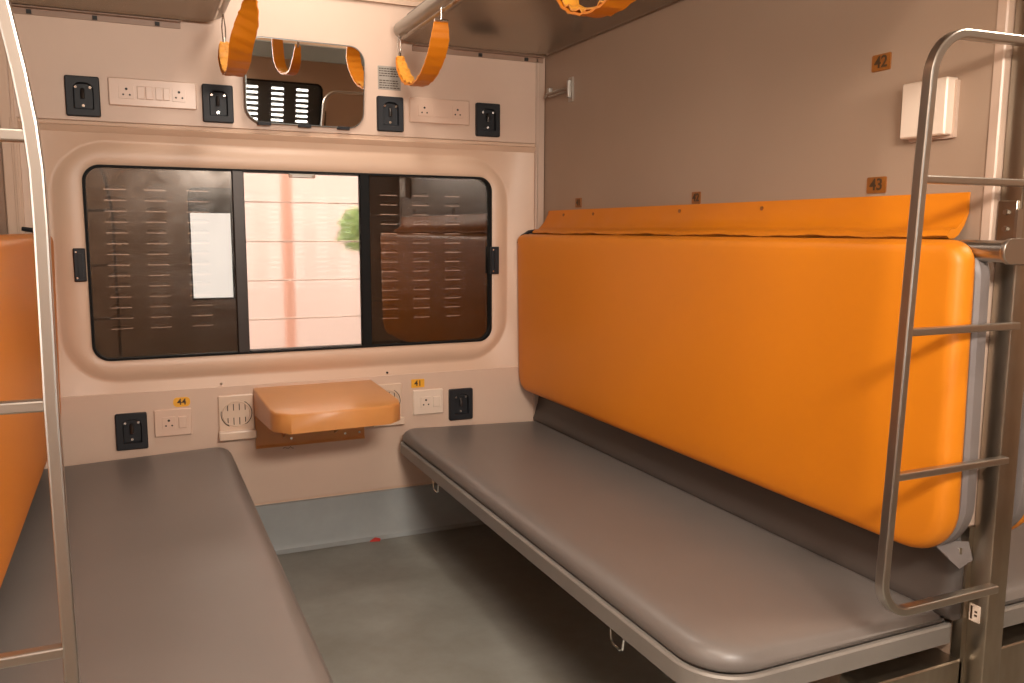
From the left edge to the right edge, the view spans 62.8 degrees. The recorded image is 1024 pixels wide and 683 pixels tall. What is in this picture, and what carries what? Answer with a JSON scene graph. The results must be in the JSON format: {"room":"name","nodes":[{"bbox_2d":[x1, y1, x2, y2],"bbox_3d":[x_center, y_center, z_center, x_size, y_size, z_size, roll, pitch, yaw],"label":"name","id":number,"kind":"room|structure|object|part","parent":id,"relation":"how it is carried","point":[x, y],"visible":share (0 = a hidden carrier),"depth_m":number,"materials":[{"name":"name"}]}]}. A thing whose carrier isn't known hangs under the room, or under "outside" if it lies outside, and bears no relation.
{"room":"train carriage","nodes":[
{"label":"train carriage","id":0,"kind":"room"},
{"bbox_2d":[0,142,7,234],"bbox_3d":[-1.230,-0.239,1.768,0.060,2.400,1.965,-3,8,-24],"label":"wall","id":1,"kind":"structure","parent":0,"point":[3,216],"depth_m":2.60,"materials":[{"name":"beige laminate"}]},
{"bbox_2d":[10,0,229,21],"bbox_3d":[-0.878,-0.982,1.801,0.673,0.101,1.986,-3,8,-24],"label":"upper berth","id":2,"kind":"object","parent":1,"relation":"attached to","point":[192,10],"visible":0.99,"depth_m":2.62,"materials":[{"name":"beige"}]},
{"bbox_3d":[-0.640,-0.979,1.915,0.146,0.052,1.976,-3,8,-24],"label":"rail","id":3,"kind":"part","parent":2,"relation":"part of","materials":[{"name":"beige"}]},
{"bbox_2d":[218,0,258,76],"bbox_3d":[-0.830,-0.922,2.527,0.078,0.227,0.487,-3,8,-24],"label":"loop","id":4,"kind":"object","parent":2,"relation":"hanging from","point":[235,55],"visible":1,"depth_m":2.39,"materials":[{"name":"orange fabric"}]},
{"bbox_2d":[0,447,333,682],"bbox_3d":[-0.900,0.566,2.015,0.647,0.133,1.972,-3,8,-24],"label":"bench","id":5,"kind":"object","parent":1,"relation":"attached to","point":[179,576],"visible":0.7,"depth_m":1.83,"materials":[{"name":"grey leather"}]},
{"bbox_2d":[0,0,544,505],"bbox_3d":[-0.652,-0.396,2.863,2.100,2.430,0.580,-3,8,-24],"label":"wall","id":6,"kind":"structure","parent":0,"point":[67,155],"depth_m":3.00,"materials":[{"name":"beige plastic"}]},
{"bbox_2d":[0,227,60,587],"bbox_3d":[-1.108,0.084,1.808,0.098,0.664,2.070,-3,8,-24],"label":"folded middle berth","id":7,"kind":"object","parent":6,"relation":"attached to","point":[23,452],"visible":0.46,"depth_m":1.77,"materials":[{"name":"orange leather"}]},
{"bbox_2d":[64,75,100,116],"bbox_3d":[-1.380,-0.788,2.696,0.100,0.126,0.021,-3,8,-24],"label":"plate","id":8,"kind":"object","parent":6,"relation":"attached to","point":[82,93],"visible":1,"depth_m":2.70,"materials":[{"name":"black plastic"}]},
{"bbox_2d":[11,4,180,28],"bbox_3d":[-1.333,-1.038,2.679,0.512,0.022,0.027,-3,8,-24],"label":"wall bracket","id":9,"kind":"object","parent":6,"relation":"attached to","point":[18,9],"visible":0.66,"depth_m":2.68,"materials":[{"name":"brown metal"}]},
{"bbox_2d":[115,412,148,450],"bbox_3d":[-1.305,0.308,2.879,0.100,0.126,0.021,-3,8,-24],"label":"plate","id":10,"kind":"object","parent":6,"relation":"attached to","point":[131,429],"visible":1,"depth_m":2.88,"materials":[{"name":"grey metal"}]},
{"bbox_2d":[108,77,196,109],"bbox_3d":[-1.190,-0.821,2.781,0.269,0.089,0.016,-3,8,-24],"label":"switch panel","id":11,"kind":"object","parent":6,"relation":"attached to","point":[132,92],"visible":1,"depth_m":2.77,"materials":[{"name":"beige plastic"}]},
{"bbox_2d":[118,85,133,98],"bbox_3d":[-1.262,-0.817,2.744,0.047,0.044,0.004,-3,8,-24],"label":"socket","id":12,"kind":"object","parent":11,"relation":"attached to","point":[124,91],"depth_m":2.74,"materials":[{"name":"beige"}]},
{"bbox_2d":[137,86,144,98],"bbox_3d":[-1.222,-0.819,2.761,0.024,0.042,0.006,-3,8,-24],"label":"rocker switch","id":13,"kind":"object","parent":11,"relation":"attached to","point":[140,89],"depth_m":2.76,"materials":[{"name":"beige plastic"}]},
{"bbox_2d":[145,87,153,99],"bbox_3d":[-1.198,-0.820,2.771,0.024,0.042,0.006,-3,8,-24],"label":"rocker switch","id":14,"kind":"object","parent":11,"relation":"attached to","point":[149,91],"depth_m":2.77,"materials":[{"name":"beige plastic"}]},
{"bbox_2d":[155,87,162,100],"bbox_3d":[-1.172,-0.822,2.783,0.022,0.042,0.006,-3,8,-24],"label":"rocker switch","id":15,"kind":"object","parent":11,"relation":"attached to","point":[158,90],"depth_m":2.78,"materials":[{"name":"beige plastic"}]},
{"bbox_2d":[163,88,169,100],"bbox_3d":[-1.150,-0.823,2.793,0.021,0.042,0.006,-3,8,-24],"label":"rocker switch","id":16,"kind":"object","parent":11,"relation":"attached to","point":[166,91],"depth_m":2.79,"materials":[{"name":"beige plastic"}]},
{"bbox_2d":[172,88,185,101],"bbox_3d":[-1.115,-0.825,2.809,0.042,0.044,0.004,-3,8,-24],"label":"socket","id":17,"kind":"object","parent":11,"relation":"attached to","point":[178,94],"depth_m":2.81,"materials":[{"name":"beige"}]},
{"bbox_2d":[86,168,237,356],"bbox_3d":[-1.191,-0.272,2.914,0.494,0.645,0.010,-3,8,-24],"label":"shutter","id":18,"kind":"object","parent":6,"relation":"attached to","point":[183,332],"depth_m":2.91,"materials":[{"name":"black metal"}]},
{"bbox_2d":[154,408,191,436],"bbox_3d":[-1.185,0.283,2.933,0.122,0.095,0.016,-3,8,-24],"label":"switch panel","id":19,"kind":"object","parent":6,"relation":"attached to","point":[167,422],"visible":1,"depth_m":2.93,"materials":[{"name":"beige plastic"}]},
{"bbox_2d":[162,417,175,429],"bbox_3d":[-1.196,0.284,2.924,0.044,0.044,0.004,-3,8,-24],"label":"socket","id":20,"kind":"object","parent":19,"relation":"attached to","point":[168,423],"depth_m":2.92,"materials":[{"name":"white plastic"}]},
{"bbox_2d":[178,416,186,427],"bbox_3d":[-1.154,0.282,2.941,0.028,0.042,0.006,-3,8,-24],"label":"rocker switch","id":21,"kind":"object","parent":19,"relation":"attached to","point":[182,420],"depth_m":2.94,"materials":[{"name":"beige plastic"}]},
{"bbox_2d":[173,397,189,406],"bbox_3d":[-1.158,0.212,2.941,0.056,0.034,0.003,-3,8,-24],"label":"number plate","id":22,"kind":"object","parent":6,"relation":"attached to","point":[180,401],"visible":1,"depth_m":2.94,"materials":[{"name":"yellow plastic"}]},
{"bbox_2d":[201,84,233,123],"bbox_3d":[-1.004,-0.812,2.863,0.100,0.126,0.021,-3,8,-24],"label":"plate","id":23,"kind":"object","parent":6,"relation":"attached to","point":[217,100],"visible":1,"depth_m":2.86,"materials":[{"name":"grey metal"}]},
{"bbox_2d":[218,394,256,440],"bbox_3d":[-0.987,0.272,3.008,0.128,0.158,0.038,-3,8,-24],"label":"holder","id":24,"kind":"object","parent":6,"relation":"attached to","point":[235,412],"visible":1,"depth_m":3.01,"materials":[{"name":"beige plastic"}]},
{"bbox_2d":[73,165,498,360],"bbox_3d":[-0.759,-0.293,3.088,1.517,0.653,0.093,-3,8,-24],"label":"window","id":25,"kind":"structure","parent":6,"relation":"attached to","point":[295,258],"depth_m":3.04,"materials":[{"name":"black glass"}]},
{"bbox_3d":[-0.762,-0.293,3.083,0.416,0.641,0.003,-3,8,-24],"label":"glass pane","id":26,"kind":"part","parent":25,"relation":"part of","materials":[{"name":"clear glass"}]},
{"bbox_2d":[245,36,364,129],"bbox_3d":[-0.725,-0.904,2.957,0.420,0.292,0.048,-4,8,-27],"label":"wall mirror","id":27,"kind":"object","parent":6,"relation":"attached to","point":[305,84],"visible":0.93,"depth_m":2.95,"materials":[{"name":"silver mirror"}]},
{"bbox_2d":[253,380,399,448],"bbox_3d":[-0.634,0.299,2.912,0.440,0.224,0.508,-3,8,-24],"label":"table","id":28,"kind":"object","parent":6,"relation":"attached to","point":[290,415],"visible":1,"depth_m":2.82,"materials":[{"name":"orange plastic"}]},
{"bbox_2d":[255,483,484,554],"bbox_3d":[-0.736,0.691,3.184,1.900,0.189,0.034,-3,8,-24],"label":"panel","id":29,"kind":"object","parent":6,"relation":"attached to","point":[339,520],"depth_m":3.26,"materials":[{"name":"grey metal"}]},
{"bbox_2d":[372,383,404,426],"bbox_3d":[-0.480,0.244,3.234,0.128,0.158,0.038,-3,8,-24],"label":"holder","id":30,"kind":"object","parent":6,"relation":"attached to","point":[395,389],"visible":0.4,"depth_m":3.25,"materials":[{"name":"beige plastic"}]},
{"bbox_3d":[-0.486,0.239,3.245,0.122,0.152,0.012,-3,8,-24],"label":"plate","id":31,"kind":"part","parent":30,"relation":"part of","materials":[{"name":"beige plastic"}]},
{"bbox_2d":[378,65,400,90],"bbox_3d":[-0.454,-0.973,3.100,0.087,0.085,0.003,-3,8,-24],"label":"placard","id":32,"kind":"object","parent":6,"relation":"attached to","point":[388,78],"visible":0.94,"depth_m":3.10,"materials":[{"name":"white paper"}]},
{"bbox_2d":[376,96,403,131],"bbox_3d":[-0.451,-0.843,3.110,0.100,0.126,0.021,-3,8,-24],"label":"plate","id":33,"kind":"object","parent":6,"relation":"attached to","point":[389,110],"visible":1,"depth_m":3.11,"materials":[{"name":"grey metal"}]},
{"bbox_2d":[411,379,423,387],"bbox_3d":[-0.369,0.164,3.293,0.054,0.034,0.003,-3,8,-24],"label":"number plate","id":34,"kind":"object","parent":6,"relation":"attached to","point":[415,383],"visible":1,"depth_m":3.29,"materials":[{"name":"yellow plastic"}]},
{"bbox_2d":[369,176,484,342],"bbox_3d":[-0.339,-0.319,3.295,0.516,0.645,0.010,-3,8,-24],"label":"shutter","id":35,"kind":"object","parent":6,"relation":"attached to","point":[442,324],"depth_m":3.30,"materials":[{"name":"black metal"}]},
{"bbox_2d":[413,388,442,414],"bbox_3d":[-0.331,0.238,3.314,0.124,0.098,0.016,-3,8,-24],"label":"switch panel","id":36,"kind":"object","parent":6,"relation":"attached to","point":[427,401],"visible":1,"depth_m":3.31,"materials":[{"name":"beige plastic"}]},
{"bbox_2d":[421,396,430,407],"bbox_3d":[-0.339,0.239,3.306,0.042,0.044,0.004,-3,8,-24],"label":"socket","id":37,"kind":"object","parent":36,"relation":"attached to","point":[425,400],"depth_m":3.30,"materials":[{"name":"white plastic"}]},
{"bbox_2d":[433,396,440,406],"bbox_3d":[-0.298,0.237,3.323,0.032,0.042,0.006,-3,8,-24],"label":"rocker switch","id":38,"kind":"object","parent":36,"relation":"attached to","point":[436,399],"depth_m":3.32,"materials":[{"name":"beige plastic"}]},
{"bbox_2d":[409,97,468,125],"bbox_3d":[-0.275,-0.875,3.189,0.241,0.092,0.015,-3,8,-24],"label":"panel","id":39,"kind":"object","parent":6,"relation":"attached to","point":[421,110],"visible":1,"depth_m":3.18,"materials":[{"name":"beige plastic"}]},
{"bbox_2d":[418,104,430,115],"bbox_3d":[-0.330,-0.871,3.159,0.050,0.044,0.004,-3,8,-24],"label":"socket","id":40,"kind":"object","parent":39,"relation":"attached to","point":[423,109],"depth_m":3.16,"materials":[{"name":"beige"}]},
{"bbox_2d":[452,106,462,118],"bbox_3d":[-0.209,-0.878,3.213,0.046,0.044,0.004,-3,8,-24],"label":"socket","id":41,"kind":"object","parent":39,"relation":"attached to","point":[457,111],"depth_m":3.21,"materials":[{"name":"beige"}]},
{"bbox_2d":[448,388,472,420],"bbox_3d":[-0.205,0.252,3.370,0.100,0.126,0.021,-3,8,-24],"label":"plate","id":42,"kind":"object","parent":6,"relation":"attached to","point":[460,400],"visible":1,"depth_m":3.37,"materials":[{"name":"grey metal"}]},
{"bbox_2d":[412,44,545,62],"bbox_3d":[-0.119,-1.104,3.220,0.543,0.022,0.027,-3,8,-24],"label":"wall bracket","id":43,"kind":"object","parent":6,"relation":"attached to","point":[415,47],"visible":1,"depth_m":3.23,"materials":[{"name":"brown metal"}]},
{"bbox_2d":[475,103,499,136],"bbox_3d":[-0.094,-0.863,3.269,0.100,0.126,0.021,-3,8,-24],"label":"plate","id":44,"kind":"object","parent":6,"relation":"attached to","point":[487,115],"visible":1,"depth_m":3.27,"materials":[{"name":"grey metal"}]},
{"bbox_2d":[277,524,675,682],"bbox_3d":[0.010,1.012,1.698,5.900,0.050,3.410,-3,8,-24],"label":"floor","id":45,"kind":"structure","parent":0,"point":[458,605],"depth_m":2.63,"materials":[{"name":"grey"}]},
{"bbox_2d":[370,537,379,541],"bbox_3d":[-0.533,0.770,3.264,0.043,0.012,0.016,-1,8,-9],"label":"paper scrap","id":46,"kind":"object","parent":45,"relation":"on","point":[375,539],"visible":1,"depth_m":3.26,"materials":[{"name":"red paper"}]},
{"bbox_2d":[950,0,1023,682],"bbox_3d":[0.948,-0.208,1.610,0.151,2.400,0.108,-3,8,-24],"label":"steel post","id":47,"kind":"object","parent":45,"relation":"on","point":[976,641],"visible":0.95,"depth_m":1.68,"materials":[{"name":"silver metal"}]},
{"bbox_2d":[840,647,961,682],"bbox_3d":[0.807,0.723,1.742,0.279,0.107,0.065,-3,8,-24],"label":"beam","id":48,"kind":"structure","parent":47,"relation":"attached to","point":[932,665],"depth_m":1.73,"materials":[{"name":"metal"}]},
{"bbox_2d":[875,28,1023,615],"bbox_3d":[0.830,-0.020,1.555,0.330,1.073,0.021,-3,8,-24],"label":"ladder","id":49,"kind":"object","parent":47,"relation":"attached to","point":[920,179],"visible":1,"depth_m":1.51,"materials":[{"name":"silver metal"}]},
{"bbox_2d":[936,541,972,568],"bbox_3d":[0.908,0.436,1.714,0.089,0.049,0.034,0,8,0],"label":"plate","id":50,"kind":"object","parent":47,"relation":"attached to","point":[959,553],"visible":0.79,"depth_m":1.72,"materials":[{"name":"grey metal"}]},
{"bbox_3d":[0.944,0.678,1.774,0.022,0.600,0.022,-3,8,-24],"label":"foot plate","id":51,"kind":"part","parent":47,"relation":"part of","materials":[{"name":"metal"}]},
{"bbox_2d":[970,605,976,618],"bbox_3d":[0.956,0.562,1.736,0.001,0.028,0.015,-3,8,-24],"label":"print","id":52,"kind":"object","parent":47,"relation":"attached to","point":[973,608],"depth_m":1.74},
{"bbox_3d":[0.961,-0.234,1.625,0.008,0.077,0.039,-3,8,-24],"label":"bolt plate","id":53,"kind":"part","parent":47,"relation":"part of","materials":[{"name":"metal"}]},
{"bbox_2d":[998,622,1023,682],"bbox_3d":[1.304,0.696,1.964,0.691,0.107,0.065,-3,8,-24],"label":"beam","id":54,"kind":"structure","parent":47,"relation":"attached to","point":[1012,649],"depth_m":1.84,"materials":[{"name":"metal"}]},
{"bbox_3d":[-0.767,-0.115,0.845,0.151,2.400,0.108,-3,8,-24],"label":"steel post","id":55,"kind":"object","parent":45,"relation":"on","visible":0},
{"bbox_2d":[0,0,79,682],"bbox_3d":[-0.646,0.151,0.921,0.277,1.269,0.020,-3,8,-24],"label":"ladder","id":56,"kind":"object","parent":55,"relation":"attached to","point":[29,134],"visible":1,"depth_m":0.95,"materials":[{"name":"silver metal"}]},
{"bbox_2d":[543,0,998,682],"bbox_3d":[0.558,-0.336,2.566,0.060,2.400,1.965,-3,8,-24],"label":"wall","id":57,"kind":"structure","parent":0,"point":[726,101],"depth_m":2.23,"materials":[{"name":"beige laminate"}]},
{"bbox_2d":[394,0,678,55],"bbox_3d":[0.248,-1.044,2.304,0.641,0.101,1.986,-3,8,-24],"label":"upper berth","id":58,"kind":"object","parent":57,"relation":"attached to","point":[535,27],"visible":0.99,"depth_m":2.82,"materials":[{"name":"beige"}]},
{"bbox_2d":[396,6,448,86],"bbox_3d":[-0.310,-0.970,2.825,0.062,0.206,0.443,-3,8,-24],"label":"loop","id":59,"kind":"object","parent":58,"relation":"hanging from","point":[439,40],"visible":1,"depth_m":2.70,"materials":[{"name":"orange fabric"}]},
{"bbox_3d":[0.020,-1.015,2.209,0.146,0.052,1.976,-3,8,-24],"label":"rail","id":60,"kind":"part","parent":58,"relation":"part of","materials":[{"name":"beige"}]},
{"bbox_2d":[556,0,635,17],"bbox_3d":[0.194,-0.801,1.716,0.060,0.246,0.443,-3,8,-24],"label":"loop","id":61,"kind":"object","parent":58,"relation":"hanging from","point":[604,8],"visible":1,"depth_m":1.75,"materials":[{"name":"orange fabric"}]},
{"bbox_2d":[544,76,573,101],"bbox_3d":[0.177,-0.961,3.236,0.030,0.090,0.202,-3,8,-24],"label":"coat hook","id":62,"kind":"object","parent":57,"relation":"attached to","point":[570,82],"depth_m":3.17,"materials":[{"name":"silver metal"}]},
{"bbox_3d":[0.168,-0.959,3.245,0.019,0.023,0.180,-4,9,-29],"label":"latch arm","id":63,"kind":"part","parent":62,"relation":"part of","materials":[{"name":"silver metal"}]},
{"bbox_3d":[0.223,-0.951,3.165,0.005,0.090,0.034,-3,8,-24],"label":"latch plate","id":64,"kind":"part","parent":62,"relation":"part of","materials":[{"name":"silver metal"}]},
{"bbox_2d":[575,198,581,207],"bbox_3d":[0.250,-0.522,3.156,0.003,0.036,0.046,-3,8,-24],"label":"number plate","id":65,"kind":"object","parent":57,"relation":"attached to","point":[578,201],"visible":1,"depth_m":3.15,"materials":[{"name":"brown plastic"}]},
{"bbox_2d":[400,421,950,682],"bbox_3d":[0.238,0.504,2.523,0.631,0.133,1.972,-3,8,-24],"label":"bench","id":66,"kind":"object","parent":57,"relation":"attached to","point":[703,592],"visible":0.98,"depth_m":1.96,"materials":[{"name":"grey leather"}]},
{"bbox_2d":[533,396,963,620],"bbox_3d":[0.513,0.359,2.623,0.042,0.206,1.974,-3,8,-24],"label":"cushion","id":67,"kind":"object","parent":66,"relation":"on","point":[916,574],"visible":0.56,"depth_m":2.21,"materials":[{"name":"grey leather"}]},
{"bbox_2d":[691,192,700,203],"bbox_3d":[0.548,-0.428,2.499,0.003,0.036,0.042,-3,8,-24],"label":"number plate","id":68,"kind":"object","parent":57,"relation":"attached to","point":[696,196],"visible":1,"depth_m":2.50,"materials":[{"name":"brown plastic"}]},
{"bbox_2d":[532,192,970,238],"bbox_3d":[0.498,-0.364,2.535,0.069,0.098,1.905,-3,8,-24],"label":"flap","id":69,"kind":"object","parent":57,"relation":"attached to","point":[945,214],"visible":0.93,"depth_m":2.14,"materials":[{"name":"orange leather"}]},
{"bbox_2d":[517,229,1004,547],"bbox_3d":[0.477,-0.002,2.516,0.098,0.664,2.070,-3,8,-24],"label":"folded middle berth","id":70,"kind":"object","parent":57,"relation":"attached to","point":[768,363],"visible":0.98,"depth_m":2.03,"materials":[{"name":"orange leather"}]},
{"bbox_2d":[866,176,886,193],"bbox_3d":[0.823,-0.353,1.893,0.003,0.037,0.054,-3,8,-24],"label":"number plate","id":71,"kind":"object","parent":57,"relation":"attached to","point":[874,184],"visible":1,"depth_m":1.89,"materials":[{"name":"brown plastic"}]},
{"bbox_2d":[871,52,891,72],"bbox_3d":[0.821,-0.621,1.864,0.003,0.037,0.052,-3,8,-24],"label":"number plate","id":72,"kind":"object","parent":57,"relation":"attached to","point":[881,62],"visible":1,"depth_m":1.86,"materials":[{"name":"brown plastic"}]},
{"bbox_2d":[900,76,960,142],"bbox_3d":[0.867,-0.480,1.745,0.030,0.120,0.116,-3,8,-24],"label":"speaker box","id":73,"kind":"object","parent":57,"relation":"attached to","point":[945,122],"visible":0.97,"depth_m":1.71,"materials":[{"name":"beige plastic"}]},
{"bbox_2d":[968,0,1015,525],"bbox_3d":[0.967,-0.513,1.629,0.068,1.800,0.021,-3,8,-24],"label":"trim","id":74,"kind":"structure","parent":57,"relation":"attached to","point":[1006,9],"depth_m":1.63,"materials":[{"name":"beige"}]},
{"bbox_2d":[1003,523,1023,627],"bbox_3d":[0.883,0.469,2.811,0.618,0.133,1.972,-3,8,-24],"label":"bench","id":75,"kind":"object","parent":57,"relation":"attached to","point":[1014,602],"visible":0.02,"depth_m":1.89,"materials":[{"name":"grey leather"}]},
{"bbox_2d":[1012,390,1023,528],"bbox_3d":[0.679,-0.013,2.606,0.098,0.664,2.070,-3,8,-24],"label":"folded middle berth","id":76,"kind":"object","parent":57,"relation":"attached to","point":[1018,509],"visible":0.09,"depth_m":1.72,"materials":[{"name":"grey leather"}]},
{"bbox_2d":[1012,515,1023,528],"bbox_3d":[0.688,-0.009,2.634,0.060,0.638,2.014,-3,8,-24],"label":"cushion","id":77,"kind":"object","parent":76,"relation":"on","point":[1020,520],"depth_m":1.76,"materials":[{"name":"leather"}]},
{"bbox_3d":[-1.466,0.414,5.794,10.000,0.450,4.650,-3,8,-24],"label":"platform","id":78,"kind":"object","parent":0,"visible":0},
{"bbox_2d":[103,189,459,329],"bbox_3d":[-0.890,-1.262,5.527,9.000,2.950,0.200,-3,8,-24],"label":"wall","id":79,"kind":"structure","parent":78,"relation":"on","point":[103,189],"depth_m":5.05,"materials":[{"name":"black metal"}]}
]}

